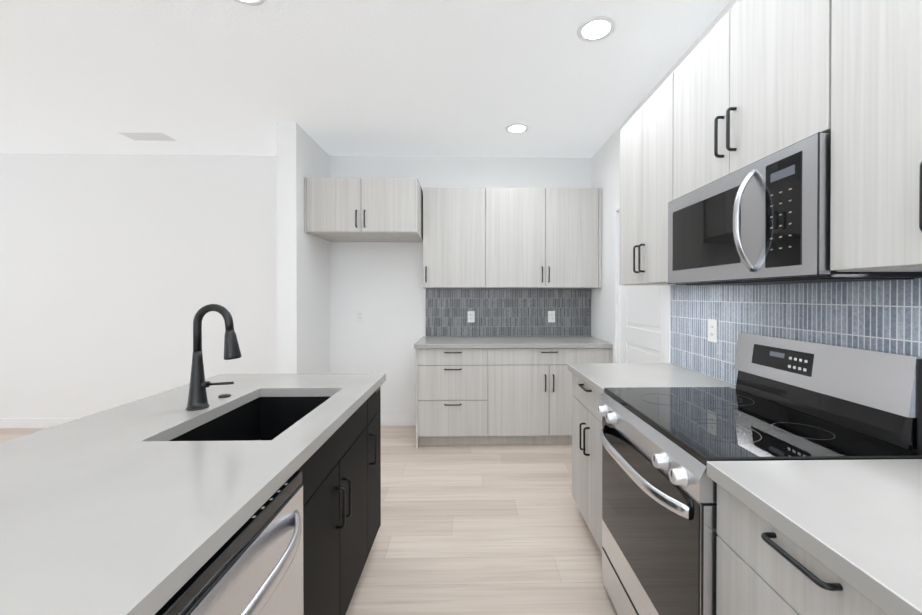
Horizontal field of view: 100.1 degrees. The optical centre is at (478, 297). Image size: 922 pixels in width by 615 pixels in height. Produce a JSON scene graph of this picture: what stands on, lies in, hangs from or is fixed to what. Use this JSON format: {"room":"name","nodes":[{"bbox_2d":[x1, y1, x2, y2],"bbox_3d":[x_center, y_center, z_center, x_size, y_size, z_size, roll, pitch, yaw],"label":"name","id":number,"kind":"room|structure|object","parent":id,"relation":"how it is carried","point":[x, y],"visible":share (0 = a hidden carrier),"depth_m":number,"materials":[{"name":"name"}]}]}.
{"room":"kitchen","nodes":[
{"label":"kitchen","id":0,"kind":"room"},
{"bbox_2d":[0,153,590,417],"bbox_3d":[-2.694,-0.063,3.989,8.110,2.740,0.200,0,0,-1],"label":"wall","id":1,"kind":"structure","parent":0,"point":[118,272],"depth_m":3.88,"materials":[{"name":"white paint"}]},
{"bbox_2d":[0,418,78,428],"bbox_3d":[-4.089,1.257,3.861,4.855,0.100,0.012,0,0,-1],"label":"baseboard","id":2,"kind":"structure","parent":1,"relation":"attached to","point":[8,423],"depth_m":3.85,"materials":[{"name":"white paint"}]},
{"bbox_2d":[356,310,362,321],"bbox_3d":[-1.207,0.187,3.918,0.072,0.116,0.007,0,0,-1],"label":"outlet","id":3,"kind":"object","parent":1,"relation":"attached to","point":[359,315],"visible":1,"depth_m":3.92,"materials":[{"name":"white plastic"}]},
{"bbox_2d":[305,177,422,241],"bbox_3d":[-1.013,-0.796,3.596,0.958,0.470,0.643,0,0,-1],"label":"upper cabinet","id":4,"kind":"object","parent":1,"relation":"attached to","point":[363,209],"visible":1,"depth_m":3.31,"materials":[{"name":"brown wood"}]},
{"bbox_2d":[381,416,415,425],"bbox_3d":[-1.025,1.257,3.927,0.956,0.100,0.012,0,0,-1],"label":"baseboard","id":5,"kind":"structure","parent":1,"relation":"attached to","point":[385,420],"depth_m":3.93,"materials":[{"name":"white paint"}]},
{"bbox_2d":[423,187,486,287],"bbox_3d":[-0.230,-0.562,3.771,0.585,0.940,0.330,0,0,-1],"label":"upper cabinet","id":6,"kind":"object","parent":1,"relation":"attached to","point":[454,218],"depth_m":3.61,"materials":[{"name":"brown wood"}]},
{"bbox_2d":[426,289,590,335],"bbox_3d":[0.310,0.152,3.948,1.695,0.485,0.011,0,0,-1],"label":"backsplash","id":7,"kind":"structure","parent":1,"relation":"attached to","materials":[{"name":"tile"}]},
{"bbox_2d":[468,311,474,321],"bbox_3d":[-0.074,0.197,3.931,0.072,0.116,0.007,0,0,-1],"label":"outlet","id":8,"kind":"object","parent":7,"relation":"attached to","point":[471,314],"depth_m":3.93,"materials":[{"name":"white plastic"}]},
{"bbox_2d":[548,311,554,321],"bbox_3d":[0.750,0.197,3.949,0.072,0.116,0.007,0,0,-1],"label":"outlet","id":9,"kind":"object","parent":7,"relation":"attached to","point":[551,314],"depth_m":3.95,"materials":[{"name":"white plastic"}]},
{"bbox_2d":[487,188,546,287],"bbox_3d":[0.344,-0.562,3.783,0.563,0.940,0.330,0,0,-1],"label":"upper cabinet","id":10,"kind":"object","parent":1,"relation":"attached to","point":[512,237],"depth_m":3.62,"materials":[{"name":"brown wood"}]},
{"bbox_2d":[547,188,601,287],"bbox_3d":[0.894,-0.562,3.795,0.536,0.940,0.330,0,0,-1],"label":"upper cabinet","id":11,"kind":"object","parent":1,"relation":"attached to","point":[574,215],"depth_m":3.63,"materials":[{"name":"brown wood"}]},
{"bbox_2d":[276,122,329,373],"bbox_3d":[-1.574,-0.061,3.533,0.159,2.740,0.760,0,0,-1],"label":"wall","id":12,"kind":"structure","parent":0,"point":[303,301],"depth_m":3.21,"materials":[{"name":"white paint"}]},
{"bbox_2d":[0,426,617,614],"bbox_3d":[-2.614,1.379,0.298,8.110,0.100,7.600,0,0,-1],"label":"floor","id":13,"kind":"structure","parent":0,"point":[484,529],"depth_m":2.12,"materials":[{"name":"brown wood"}]},
{"bbox_2d":[155,471,302,614],"bbox_3d":[-0.737,0.893,0.721,0.681,0.866,0.598,0,0,-1],"label":"dishwasher","id":14,"kind":"object","parent":13,"relation":"on","point":[253,565],"visible":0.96,"depth_m":0.78,"materials":[{"name":"silver metal"}]},
{"bbox_2d":[148,377,385,614],"bbox_3d":[-0.780,0.893,0.386,0.653,0.870,3.336,0,0,-1],"label":"kitchen island","id":15,"kind":"object","parent":13,"relation":"on","point":[341,477],"depth_m":1.40,"materials":[{"name":"black wood"}]},
{"bbox_2d":[0,374,287,500],"bbox_3d":[-1.149,0.437,0.377,0.385,0.038,3.364,0,0,-1],"label":"island countertop","id":16,"kind":"structure","parent":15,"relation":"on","point":[30,460],"depth_m":1.19,"materials":[{"name":"white stone"}]},
{"bbox_2d":[160,393,331,440],"bbox_3d":[-0.792,0.553,1.429,0.397,0.231,0.654,0,0,-1],"label":"sink","id":17,"kind":"object","parent":16,"relation":"in","point":[263,415],"depth_m":1.70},
{"bbox_2d":[0,373,385,614],"bbox_3d":[-0.709,0.437,0.386,0.495,0.038,3.364,0,0,-1],"label":"island countertop","id":18,"kind":"structure","parent":15,"relation":"on","point":[115,534],"depth_m":0.75,"materials":[{"name":"white stone"}]},
{"bbox_2d":[186,304,241,410],"bbox_3d":[-0.983,0.217,1.509,0.199,0.387,0.220,0,0,-1],"label":"faucet","id":19,"kind":"object","parent":18,"relation":"on","point":[197,396],"visible":1,"depth_m":1.42,"materials":[{"name":"black metal"}]},
{"bbox_2d":[414,337,489,448],"bbox_3d":[-0.236,0.873,3.644,0.624,0.870,0.600,0,0,-1],"label":"base cabinet","id":20,"kind":"object","parent":13,"relation":"on","point":[453,373],"depth_m":3.35,"materials":[{"name":"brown wood"}]},
{"bbox_2d":[486,337,612,443],"bbox_3d":[0.620,0.873,3.662,1.088,0.870,0.600,0,0,-1],"label":"base cabinet","id":21,"kind":"object","parent":13,"relation":"on","point":[491,366],"depth_m":3.36,"materials":[{"name":"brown wood"}]},
{"bbox_2d":[567,366,746,552],"bbox_3d":[0.890,0.883,2.061,0.620,0.870,0.620,0,0,-1],"label":"base cabinet","id":22,"kind":"object","parent":13,"relation":"on","point":[589,383],"depth_m":2.01,"materials":[{"name":"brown wood"}]},
{"bbox_2d":[597,332,921,614],"bbox_3d":[0.848,0.740,1.367,0.706,1.165,0.752,0,0,-1],"label":"range","id":23,"kind":"object","parent":13,"relation":"on","point":[791,399],"visible":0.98,"depth_m":1.22,"materials":[{"name":"silver metal"}]},
{"bbox_2d":[707,466,921,614],"bbox_3d":[0.919,0.891,0.729,0.620,0.870,0.517,0,0,-1],"label":"base cabinet","id":24,"kind":"object","parent":13,"relation":"on","point":[819,537],"depth_m":0.77,"materials":[{"name":"brown wood"}]},
{"bbox_2d":[0,0,730,157],"bbox_3d":[-2.614,-1.461,0.282,8.110,0.100,7.600,0,0,-1],"label":"ceiling","id":25,"kind":"structure","parent":0,"point":[434,78],"depth_m":2.45,"materials":[{"name":"white paint"}]},
{"bbox_2d":[117,132,175,140],"bbox_3d":[-2.937,-1.425,3.426,0.380,0.008,0.170,0,0,-1],"label":"ceiling vent","id":26,"kind":"object","parent":25,"relation":"in","point":[148,136],"visible":1,"depth_m":3.41,"materials":[{"name":"white metal"}]},
{"bbox_2d":[234,0,264,5],"bbox_3d":[-1.091,-1.416,1.775,0.196,0.008,0.196,0,0,-1],"label":"recessed light","id":27,"kind":"object","parent":25,"relation":"in","point":[252,2],"visible":1,"depth_m":1.85,"materials":[{"name":"white paint"}]},
{"bbox_2d":[506,123,528,133],"bbox_3d":[0.328,-1.425,3.256,0.196,0.008,0.196,0,0,-1],"label":"recessed light","id":28,"kind":"object","parent":25,"relation":"in","point":[515,128],"visible":1,"depth_m":3.25,"materials":[{"name":"white paint"}]},
{"bbox_2d":[577,16,615,41],"bbox_3d":[0.624,-1.417,2.042,0.196,0.008,0.196,0,0,-1],"label":"recessed light","id":29,"kind":"object","parent":25,"relation":"in","point":[595,28],"visible":1,"depth_m":2.03,"materials":[{"name":"white paint"}]},
{"bbox_2d":[591,0,737,362],"bbox_3d":[1.340,-0.042,0.375,0.200,2.740,7.200,0,0,-1],"label":"wall","id":30,"kind":"structure","parent":0,"point":[605,167],"depth_m":3.48,"materials":[{"name":"white paint"}]},
{"bbox_2d":[613,201,671,362],"bbox_3d":[1.238,0.261,2.855,0.138,2.105,0.950,0,0,-1],"label":"door","id":31,"kind":"structure","parent":30,"relation":"attached to","point":[641,323],"depth_m":2.91,"materials":[{"name":"white paint"}]},
{"bbox_2d":[619,79,674,284],"bbox_3d":[1.035,-0.547,2.055,0.330,0.950,0.621,0,0,-1],"label":"upper cabinet","id":32,"kind":"object","parent":30,"relation":"attached to","point":[643,238],"depth_m":2.01,"materials":[{"name":"brown wood"}]},
{"bbox_2d":[667,0,818,203],"bbox_3d":[1.050,-0.724,1.363,0.330,0.588,0.756,0,0,-1],"label":"upper cabinet","id":33,"kind":"object","parent":30,"relation":"attached to","point":[746,82],"depth_m":1.29,"materials":[{"name":"brown wood"}]},
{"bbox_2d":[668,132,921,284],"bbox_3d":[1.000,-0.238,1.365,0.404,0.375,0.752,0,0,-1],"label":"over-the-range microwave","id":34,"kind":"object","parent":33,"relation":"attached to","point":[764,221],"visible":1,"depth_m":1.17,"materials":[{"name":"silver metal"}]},
{"bbox_2d":[670,278,921,384],"bbox_3d":[1.232,0.178,0.431,0.011,0.476,3.915,0,0,-1],"label":"backsplash","id":35,"kind":"structure","parent":30,"relation":"attached to","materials":[{"name":"tile"}]},
{"bbox_2d":[708,319,717,342],"bbox_3d":[1.190,0.169,1.958,0.007,0.116,0.072,0,0,-1],"label":"outlet","id":36,"kind":"object","parent":35,"relation":"attached to","point":[712,323],"depth_m":1.95,"materials":[{"name":"white plastic"}]},
{"bbox_2d":[819,0,921,271],"bbox_3d":[1.064,-0.539,0.724,0.330,0.950,0.518,0,0,-1],"label":"upper cabinet","id":37,"kind":"object","parent":30,"relation":"attached to","point":[870,51],"depth_m":0.88,"materials":[{"name":"brown wood"}]}
]}

